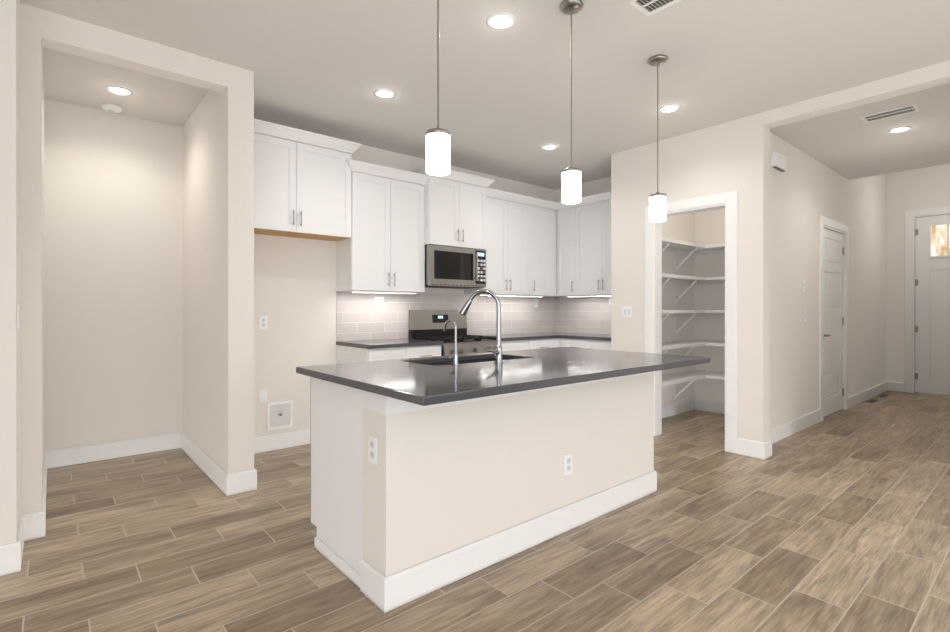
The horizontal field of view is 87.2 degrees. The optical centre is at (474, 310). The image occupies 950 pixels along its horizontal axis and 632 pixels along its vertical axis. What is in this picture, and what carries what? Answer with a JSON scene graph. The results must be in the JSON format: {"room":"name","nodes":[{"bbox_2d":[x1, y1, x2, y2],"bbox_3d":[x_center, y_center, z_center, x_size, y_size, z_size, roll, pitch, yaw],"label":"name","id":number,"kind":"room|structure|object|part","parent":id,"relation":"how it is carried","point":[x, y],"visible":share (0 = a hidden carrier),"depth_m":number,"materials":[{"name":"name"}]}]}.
{"room":"kitchen","nodes":[
{"label":"kitchen","id":0,"kind":"room"},
{"bbox_2d":[0,0,19,544],"bbox_3d":[-5.013,-0.201,0.410,6.854,2.890,0.680,0,0,-40],"label":"wall","id":1,"kind":"structure","parent":0,"point":[9,264],"depth_m":2.36,"materials":[{"name":"white paint"}]},
{"bbox_2d":[17,305,19,328],"bbox_3d":[-2.226,0.032,2.432,0.009,0.115,0.070,0,0,-40],"label":"light switch","id":2,"kind":"object","parent":1,"relation":"attached to","point":[18,316],"visible":0.96,"depth_m":2.42,"materials":[{"name":"white plastic"}]},
{"bbox_2d":[20,3,43,515],"bbox_3d":[-2.952,-0.204,3.317,0.120,2.890,1.640,0,0,-40],"label":"wall","id":3,"kind":"structure","parent":0,"point":[31,273],"depth_m":2.71,"materials":[{"name":"white paint"}]},
{"bbox_2d":[44,99,182,450],"bbox_3d":[-3.038,-0.205,4.241,0.945,2.890,0.120,0,0,-40],"label":"wall","id":4,"kind":"structure","parent":0,"point":[113,277],"depth_m":4.16,"materials":[{"name":"white paint"}]},
{"bbox_2d":[41,9,227,92],"bbox_3d":[-2.057,-1.572,3.086,0.945,0.153,0.130,0,0,-40],"label":"beam","id":5,"kind":"structure","parent":0,"point":[65,34],"depth_m":3.00,"materials":[{"name":"white paint"}]},
{"bbox_2d":[182,64,253,473],"bbox_3d":[-2.123,-0.205,4.022,0.165,2.890,1.640,0,0,-40],"label":"wall column","id":6,"kind":"structure","parent":0,"point":[218,262],"depth_m":3.49,"materials":[{"name":"white paint"}]},
{"bbox_2d":[254,132,553,436],"bbox_3d":[-0.506,-0.206,5.581,4.320,2.890,0.120,0,0,-40],"label":"wall","id":7,"kind":"structure","parent":0,"point":[295,290],"depth_m":4.55,"materials":[{"name":"white paint"}]},
{"bbox_2d":[259,316,267,328],"bbox_3d":[-1.847,0.109,4.355,0.070,0.115,0.008,0,0,-40],"label":"outlet","id":8,"kind":"object","parent":7,"relation":"attached to","point":[263,322],"visible":1,"depth_m":4.35,"materials":[{"name":"white plastic"}]},
{"bbox_2d":[259,389,267,402],"bbox_3d":[-1.849,0.750,4.357,0.070,0.115,0.005,0,0,-40],"label":"outlet","id":9,"kind":"object","parent":7,"relation":"attached to","point":[263,395],"visible":1,"depth_m":4.36,"materials":[{"name":"white plastic"}]},
{"bbox_2d":[267,400,292,430],"bbox_3d":[-1.734,0.936,4.445,0.223,0.241,0.021,0,0,-40],"label":"outlet box","id":10,"kind":"object","parent":7,"relation":"attached to","point":[280,415],"visible":1,"depth_m":4.45,"materials":[{"name":"white plastic"}]},
{"bbox_2d":[254,119,305,237],"bbox_3d":[-1.786,-1.086,4.193,0.564,0.850,0.330,0,0,-40],"label":"upper cabinet","id":11,"kind":"object","parent":7,"relation":"attached to","point":[279,164],"depth_m":4.13,"materials":[{"name":"white wood"}]},
{"bbox_2d":[298,131,353,242],"bbox_3d":[-1.445,-1.086,4.484,0.567,0.850,0.330,0,0,-40],"label":"upper cabinet","id":12,"kind":"object","parent":7,"relation":"attached to","point":[329,176],"depth_m":4.41,"materials":[{"name":"white wood"}]},
{"bbox_2d":[336,160,397,292],"bbox_3d":[-1.051,-0.768,4.818,0.461,1.173,0.330,0,0,-40],"label":"upper cabinet","id":13,"kind":"object","parent":7,"relation":"attached to","point":[381,231],"depth_m":4.69,"materials":[{"name":"white wood"}]},
{"bbox_2d":[398,171,425,293],"bbox_3d":[-0.790,-0.768,5.041,0.460,1.173,0.330,0,0,-40],"label":"upper cabinet","id":14,"kind":"object","parent":7,"relation":"attached to","point":[412,192],"depth_m":4.97,"materials":[{"name":"white wood"}]},
{"bbox_2d":[418,167,465,247],"bbox_3d":[-0.420,-1.053,5.305,0.444,0.772,0.405,0,0,-40],"label":"upper cabinet","id":15,"kind":"object","parent":7,"relation":"attached to","point":[445,199],"depth_m":5.15,"materials":[{"name":"white wood"}]},
{"bbox_2d":[425,244,485,288],"bbox_3d":[-0.276,-0.455,5.389,0.758,0.417,0.450,0,0,-40],"label":"microwave","id":16,"kind":"object","parent":15,"relation":"attached to","point":[454,267],"visible":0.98,"depth_m":5.22,"materials":[{"name":"silver metal"}]},
{"bbox_2d":[336,291,555,340],"bbox_3d":[-0.121,0.053,5.824,3.180,0.489,0.008,0,0,-40],"label":"tile backsplash","id":17,"kind":"structure","parent":7,"relation":"attached to","point":[361,316],"depth_m":5.48,"materials":[{"name":"beige tile"}]},
{"bbox_2d":[374,297,383,303],"bbox_3d":[-0.979,-0.103,5.083,0.115,0.070,0.008,0,0,-40],"label":"outlet","id":18,"kind":"object","parent":17,"relation":"attached to","point":[379,300],"visible":1,"depth_m":5.09,"materials":[{"name":"white plastic"}]},
{"bbox_2d":[534,299,537,306],"bbox_3d":[0.807,-0.096,6.601,0.070,0.115,0.009,0,0,-40],"label":"outlet","id":19,"kind":"object","parent":17,"relation":"attached to","point":[535,302],"visible":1,"depth_m":6.60,"materials":[{"name":"white plastic"}]},
{"bbox_2d":[462,175,489,250],"bbox_3d":[-0.171,-1.053,5.518,0.445,0.772,0.405,0,0,-40],"label":"upper cabinet","id":20,"kind":"object","parent":7,"relation":"attached to","point":[477,193],"depth_m":5.42,"materials":[{"name":"white wood"}]},
{"bbox_2d":[464,188,513,294],"bbox_3d":[0.145,-0.772,5.835,0.445,1.180,0.330,0,0,-40],"label":"upper cabinet","id":21,"kind":"object","parent":7,"relation":"attached to","point":[500,257],"depth_m":5.76,"materials":[{"name":"white wood"}]},
{"bbox_2d":[514,195,525,295],"bbox_3d":[0.424,-0.773,6.073,0.522,1.180,0.330,0,0,-40],"label":"upper cabinet","id":22,"kind":"object","parent":7,"relation":"attached to","point":[519,209],"depth_m":5.96,"materials":[{"name":"white wood"}]},
{"bbox_2d":[518,196,561,296],"bbox_3d":[0.765,-0.773,6.324,0.557,1.180,0.390,0,0,-40],"label":"upper cabinet","id":23,"kind":"object","parent":7,"relation":"attached to","point":[543,226],"depth_m":6.23,"materials":[{"name":"white wood"}]},
{"bbox_2d":[0,390,949,631],"bbox_3d":[0.924,1.283,2.033,18.000,0.080,12.000,0,0,-40],"label":"floor","id":24,"kind":"structure","parent":0,"point":[838,521],"depth_m":2.54,"materials":[{"name":"brown wood"}]},
{"bbox_2d":[310,377,362,587],"bbox_3d":[-0.497,0.790,2.622,0.519,0.904,0.612,0,0,-40],"label":"island end panel","id":25,"kind":"object","parent":24,"relation":"on","point":[336,464],"depth_m":2.42,"materials":[{"name":"white wood"}]},
{"bbox_2d":[296,347,710,405],"bbox_3d":[0.274,0.319,2.924,2.215,0.035,1.200,0,0,-40],"label":"countertop","id":26,"kind":"structure","parent":25,"relation":"on","point":[418,381],"depth_m":2.50,"materials":[{"name":"stone"}]},
{"bbox_2d":[443,319,459,364],"bbox_3d":[-0.139,0.175,2.756,0.072,0.251,0.115,0,0,-40],"label":"filtered water faucet","id":27,"kind":"object","parent":26,"relation":"on","point":[455,358],"visible":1,"depth_m":2.73,"materials":[{"name":"silver metal"}]},
{"bbox_2d":[426,359,504,365],"bbox_3d":[-0.028,0.495,3.075,0.816,0.315,0.407,0,0,-40],"label":"undermount sink","id":28,"kind":"object","parent":26,"relation":"in","point":[462,362],"visible":0.02,"depth_m":3.29,"materials":[{"name":"silver metal"}]},
{"bbox_2d":[459,289,503,362],"bbox_3d":[0.039,0.090,2.891,0.182,0.422,0.231,0,0,-40],"label":"pull-down faucet","id":29,"kind":"object","parent":26,"relation":"on","point":[463,311],"visible":1,"depth_m":2.86,"materials":[{"name":"silver metal"}]},
{"bbox_2d":[336,345,415,363],"bbox_3d":[-0.958,0.788,4.709,0.459,0.904,0.620,0,0,-40],"label":"base cabinet","id":30,"kind":"object","parent":24,"relation":"on","point":[346,354],"depth_m":4.52,"materials":[{"name":"white wood"}]},
{"bbox_2d":[336,338,442,348],"bbox_3d":[-0.822,0.317,4.814,0.813,0.035,0.635,0,0,-40],"label":"countertop","id":31,"kind":"structure","parent":30,"relation":"on","point":[386,343],"depth_m":4.62,"materials":[{"name":"stone"}]},
{"bbox_2d":[416,345,440,357],"bbox_3d":[-0.673,0.787,4.951,0.408,0.904,0.620,0,0,-40],"label":"base cabinet","id":32,"kind":"object","parent":24,"relation":"on","point":[430,350],"depth_m":4.74,"materials":[{"name":"white wood"}]},
{"bbox_2d":[409,310,501,355],"bbox_3d":[-0.191,0.619,5.291,0.756,1.240,0.706,0,0,-40],"label":"gas range","id":33,"kind":"object","parent":24,"relation":"on","point":[426,324],"visible":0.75,"depth_m":5.33,"materials":[{"name":"silver metal"}]},
{"bbox_2d":[501,339,535,350],"bbox_3d":[0.263,0.786,5.747,0.517,0.904,0.620,0,0,-40],"label":"base cabinet","id":34,"kind":"object","parent":24,"relation":"on","point":[518,344],"depth_m":5.54,"materials":[{"name":"white wood"}]},
{"bbox_2d":[481,332,576,340],"bbox_3d":[0.690,0.316,6.083,1.604,0.035,0.660,0,0,-40],"label":"countertop","id":35,"kind":"structure","parent":34,"relation":"on","point":[540,335],"depth_m":5.87,"materials":[{"name":"stone"}]},
{"bbox_2d":[536,339,551,348],"bbox_3d":[0.622,0.786,6.052,0.543,0.904,0.620,0,0,-40],"label":"base cabinet","id":36,"kind":"object","parent":24,"relation":"on","point":[540,343],"depth_m":5.79,"materials":[{"name":"white wood"}]},
{"bbox_2d":[560,338,587,347],"bbox_3d":[1.353,0.786,6.019,0.678,0.904,0.418,0,0,-40],"label":"base cabinet","id":37,"kind":"object","parent":24,"relation":"on","point":[564,342],"depth_m":5.82,"materials":[{"name":"white wood"}]},
{"bbox_2d":[588,340,610,349],"bbox_3d":[1.624,0.786,5.746,0.620,0.904,0.467,0,0,-40],"label":"base cabinet","id":38,"kind":"object","parent":24,"relation":"on","point":[592,344],"depth_m":5.56,"materials":[{"name":"white wood"}]},
{"bbox_2d":[561,333,610,340],"bbox_3d":[1.519,0.316,5.853,0.638,0.035,0.766,0,0,-40],"label":"countertop","id":39,"kind":"structure","parent":38,"relation":"on","point":[588,336],"depth_m":5.80,"materials":[{"name":"stone"}]},
{"bbox_2d":[865,399,878,402],"bbox_3d":[5.395,1.234,6.772,0.300,0.005,0.100,0,0,-40],"label":"floor vent","id":40,"kind":"object","parent":24,"relation":"in","point":[871,401],"visible":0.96,"depth_m":6.73,"materials":[{"name":"silver metal"}]},
{"bbox_2d":[20,0,949,189],"bbox_3d":[0.924,-1.977,2.030,18.000,0.660,12.000,0,0,-40],"label":"ceiling","id":41,"kind":"structure","parent":0,"point":[326,67],"depth_m":3.45,"materials":[{"name":"white paint"}]},
{"bbox_2d":[101,103,121,112],"bbox_3d":[-2.943,-1.629,4.039,0.136,0.040,0.136,0,0,-40],"label":"smoke detector","id":42,"kind":"object","parent":41,"relation":"attached to","point":[111,108],"visible":1,"depth_m":4.00,"materials":[{"name":"white plastic"}]},
{"bbox_2d":[105,85,132,95],"bbox_3d":[-2.671,-1.645,3.743,0.176,0.008,0.176,0,0,-40],"label":"recessed light","id":43,"kind":"object","parent":41,"relation":"in","point":[118,90],"visible":1,"depth_m":3.73,"materials":[{"name":"white paint"}]},
{"bbox_2d":[373,88,395,98],"bbox_3d":[-0.688,-1.645,3.796,0.176,0.008,0.176,0,0,-40],"label":"recessed light","id":44,"kind":"object","parent":41,"relation":"in","point":[383,93],"visible":1,"depth_m":3.79,"materials":[{"name":"white paint"}]},
{"bbox_2d":[425,0,450,175],"bbox_3d":[-0.157,-1.115,2.123,0.124,1.064,0.124,0,0,-40],"label":"pendant light","id":45,"kind":"object","parent":41,"relation":"hanging from","point":[437,151],"visible":1,"depth_m":2.08,"materials":[{"name":"white glass"}]},
{"bbox_3d":[-0.157,-0.661,2.123,0.104,0.155,0.104,0,0,-40],"label":"lamp shade","id":46,"kind":"part","parent":45,"relation":"part of","materials":[{"name":"white glass"}]},
{"bbox_2d":[486,12,516,29],"bbox_3d":[0.150,-1.644,2.843,0.176,0.008,0.176,0,0,-40],"label":"recessed light","id":47,"kind":"object","parent":41,"relation":"in","point":[501,21],"visible":1,"depth_m":2.83,"materials":[{"name":"white paint"}]},
{"bbox_2d":[541,144,558,149],"bbox_3d":[0.755,-1.647,5.038,0.176,0.008,0.176,0,0,-40],"label":"recessed light","id":48,"kind":"object","parent":41,"relation":"in","point":[549,146],"visible":1,"depth_m":5.02,"materials":[{"name":"white paint"}]},
{"bbox_2d":[560,0,582,203],"bbox_3d":[0.521,-1.116,2.696,0.124,1.064,0.124,0,0,-40],"label":"pendant light","id":49,"kind":"object","parent":41,"relation":"hanging from","point":[571,184],"visible":1,"depth_m":2.66,"materials":[{"name":"white glass"}]},
{"bbox_3d":[0.521,-0.662,2.697,0.104,0.155,0.104,0,0,-40],"label":"lamp shade","id":50,"kind":"part","parent":49,"relation":"part of","materials":[{"name":"white glass"}]},
{"bbox_2d":[628,0,680,15],"bbox_3d":[1.008,-1.644,2.587,0.200,0.006,0.360,0,0,-40],"label":"ceiling vent","id":51,"kind":"object","parent":41,"relation":"in","point":[648,7],"visible":1,"depth_m":2.69,"materials":[{"name":"white metal"}]},
{"bbox_2d":[648,55,667,221],"bbox_3d":[1.201,-1.117,3.278,0.124,1.064,0.124,0,0,-40],"label":"pendant light","id":52,"kind":"object","parent":41,"relation":"hanging from","point":[657,206],"visible":1,"depth_m":3.24,"materials":[{"name":"white glass"}]},
{"bbox_3d":[1.201,-0.662,3.279,0.104,0.155,0.104,0,0,-40],"label":"lamp shade","id":53,"kind":"part","parent":52,"relation":"part of","materials":[{"name":"white glass"}]},
{"bbox_2d":[658,104,680,112],"bbox_3d":[1.589,-1.645,4.077,0.176,0.008,0.176,0,0,-40],"label":"recessed light","id":54,"kind":"object","parent":41,"relation":"in","point":[669,108],"visible":0.98,"depth_m":4.07,"materials":[{"name":"white paint"}]},
{"bbox_2d":[860,104,919,122],"bbox_3d":[3.476,-1.646,4.182,0.200,0.006,0.360,0,0,-40],"label":"ceiling vent","id":55,"kind":"object","parent":41,"relation":"in","point":[903,110],"visible":0.96,"depth_m":4.18,"materials":[{"name":"white metal"}]},
{"bbox_2d":[887,126,912,132],"bbox_3d":[3.876,-1.646,4.550,0.176,0.008,0.176,0,0,-40],"label":"recessed light","id":56,"kind":"object","parent":41,"relation":"in","point":[899,129],"visible":1,"depth_m":4.54,"materials":[{"name":"white paint"}]},
{"bbox_2d":[363,371,653,575],"bbox_3d":[0.365,0.790,2.818,2.097,0.904,0.201,0,0,-40],"label":"wall","id":57,"kind":"structure","parent":0,"point":[440,479],"depth_m":2.44,"materials":[{"name":"white paint"}]},
{"bbox_2d":[368,435,376,464],"bbox_3d":[-0.440,0.600,2.141,0.008,0.115,0.070,0,0,-40],"label":"outlet","id":58,"kind":"object","parent":57,"relation":"attached to","point":[372,449],"visible":1,"depth_m":2.13,"materials":[{"name":"white plastic"}]},
{"bbox_2d":[0,381,903,612],"bbox_3d":[-1.081,1.171,3.465,16.800,0.140,3.600,0,0,-40],"label":"baseboard","id":59,"kind":"structure","parent":57,"relation":"attached to","point":[32,526],"depth_m":3.00,"materials":[{"name":"white paint"}]},
{"bbox_2d":[564,453,571,475],"bbox_3d":[0.527,0.873,2.821,0.070,0.115,0.008,0,0,-40],"label":"outlet","id":60,"kind":"object","parent":57,"relation":"attached to","point":[567,464],"visible":1,"depth_m":2.82,"materials":[{"name":"white plastic"}]},
{"bbox_2d":[554,176,610,210],"bbox_3d":[1.596,-0.207,6.351,0.120,2.890,1.430,0,0,-40],"label":"wall","id":61,"kind":"structure","parent":0,"point":[602,185],"depth_m":6.37,"materials":[{"name":"white paint"}]},
{"bbox_2d":[562,207,593,296],"bbox_3d":[1.290,-0.730,6.360,0.330,1.094,0.348,0,0,-40],"label":"upper cabinet","id":62,"kind":"object","parent":61,"relation":"attached to","point":[569,216],"depth_m":6.23,"materials":[{"name":"white wood"}]},
{"bbox_2d":[556,296,610,333],"bbox_3d":[1.557,0.053,6.298,0.008,0.489,1.399,0,0,-40],"label":"tile backsplash","id":63,"kind":"structure","parent":61,"relation":"attached to","point":[590,314],"depth_m":6.46,"materials":[{"name":"beige tile"}]},
{"bbox_2d":[578,199,605,294],"bbox_3d":[1.491,-0.730,6.124,0.330,1.094,0.507,0,0,-40],"label":"upper cabinet","id":64,"kind":"object","parent":61,"relation":"attached to","point":[591,217],"depth_m":5.98,"materials":[{"name":"white wood"}]},
{"bbox_2d":[606,199,610,294],"bbox_3d":[1.732,-0.729,5.840,0.330,1.094,0.472,0,0,-40],"label":"upper cabinet","id":65,"kind":"object","parent":61,"relation":"attached to","point":[608,203],"depth_m":5.81,"materials":[{"name":"white wood"}]},
{"bbox_2d":[662,213,693,405],"bbox_3d":[2.182,-0.207,5.832,1.600,2.890,0.120,0,0,-40],"label":"wall","id":66,"kind":"structure","parent":0,"point":[677,227],"depth_m":5.97,"materials":[{"name":"white paint"}]},
{"bbox_2d":[611,112,769,441],"bbox_3d":[1.975,-0.205,4.763,0.140,2.890,1.480,0,0,-40],"label":"wall","id":67,"kind":"structure","parent":0,"point":[730,156],"depth_m":4.41,"materials":[{"name":"white paint"}]},
{"bbox_2d":[622,306,631,316],"bbox_3d":[1.565,0.017,5.129,0.009,0.115,0.116,0,0,-40],"label":"light switch","id":68,"kind":"object","parent":67,"relation":"attached to","point":[626,311],"visible":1,"depth_m":5.13,"materials":[{"name":"white plastic"}]},
{"bbox_2d":[644,191,737,453],"bbox_3d":[2.032,0.105,4.681,0.160,2.270,0.880,0,0,-40],"label":"door frame","id":69,"kind":"structure","parent":67,"relation":"attached to","point":[728,201],"depth_m":4.45,"materials":[{"name":"white paint"}]},
{"bbox_2d":[694,208,724,401],"bbox_3d":[3.141,-0.207,5.846,0.120,2.890,1.100,0,0,-40],"label":"wall","id":70,"kind":"structure","parent":0,"point":[705,227],"depth_m":6.07,"materials":[{"name":"white paint"}]},
{"bbox_2d":[770,132,886,428],"bbox_3d":[4.336,-0.487,6.061,5.180,3.450,0.120,0,0,-40],"label":"wall","id":71,"kind":"structure","parent":0,"point":[806,191],"depth_m":5.42,"materials":[{"name":"white paint"}]},
{"bbox_2d":[771,152,786,171],"bbox_3d":[2.860,-1.392,4.694,0.275,0.134,0.049,0,0,-40],"label":"door chime","id":72,"kind":"object","parent":71,"relation":"attached to","point":[778,161],"visible":1,"depth_m":4.64,"materials":[{"name":"white plastic"}]},
{"bbox_2d":[802,280,804,291],"bbox_3d":[3.436,-0.251,5.210,0.070,0.115,0.009,0,0,-40],"label":"light switch","id":73,"kind":"object","parent":71,"relation":"attached to","point":[803,286],"visible":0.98,"depth_m":5.20,"materials":[{"name":"white plastic"}]},
{"bbox_2d":[804,311,806,321],"bbox_3d":[3.476,0.067,5.245,0.070,0.115,0.009,0,0,-40],"label":"light switch","id":74,"kind":"object","parent":71,"relation":"attached to","point":[805,316],"visible":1,"depth_m":5.24,"materials":[{"name":"white plastic"}]},
{"bbox_2d":[819,216,848,420],"bbox_3d":[4.221,0.093,5.951,1.100,2.290,0.140,0,0,-40],"label":"door frame","id":75,"kind":"structure","parent":71,"relation":"attached to","point":[831,225],"depth_m":5.94,"materials":[{"name":"white paint"}]},
{"bbox_2d":[824,228,843,416],"bbox_3d":[4.255,0.143,5.911,0.880,2.167,0.099,0,0,-40],"label":"closet door","id":76,"kind":"structure","parent":71,"relation":"in","point":[833,321],"depth_m":5.96,"materials":[{"name":"white paint"}]},
{"bbox_2d":[763,60,949,127],"bbox_3d":[2.862,-1.597,3.718,0.140,0.104,1.260,0,0,-40],"label":"beam","id":77,"kind":"structure","parent":0,"point":[931,76],"depth_m":3.66,"materials":[{"name":"white paint"}]},
{"bbox_2d":[886,164,949,391],"bbox_3d":[6.847,-0.488,7.199,0.120,3.450,1.640,0,0,-40],"label":"wall","id":78,"kind":"structure","parent":0,"point":[921,188],"depth_m":7.57,"materials":[{"name":"white paint"}]},
{"bbox_2d":[905,206,949,392],"bbox_3d":[6.891,-0.128,7.132,0.140,2.730,1.120,0,0,-40],"label":"door frame","id":79,"kind":"structure","parent":78,"relation":"attached to","point":[911,216],"depth_m":7.46,"materials":[{"name":"white paint"}]},
{"bbox_2d":[915,214,949,394],"bbox_3d":[6.864,-0.079,7.110,0.120,2.607,0.900,0,0,-40],"label":"front door","id":80,"kind":"structure","parent":78,"relation":"in","point":[932,304],"depth_m":7.32,"materials":[{"name":"white paint"}]}
]}

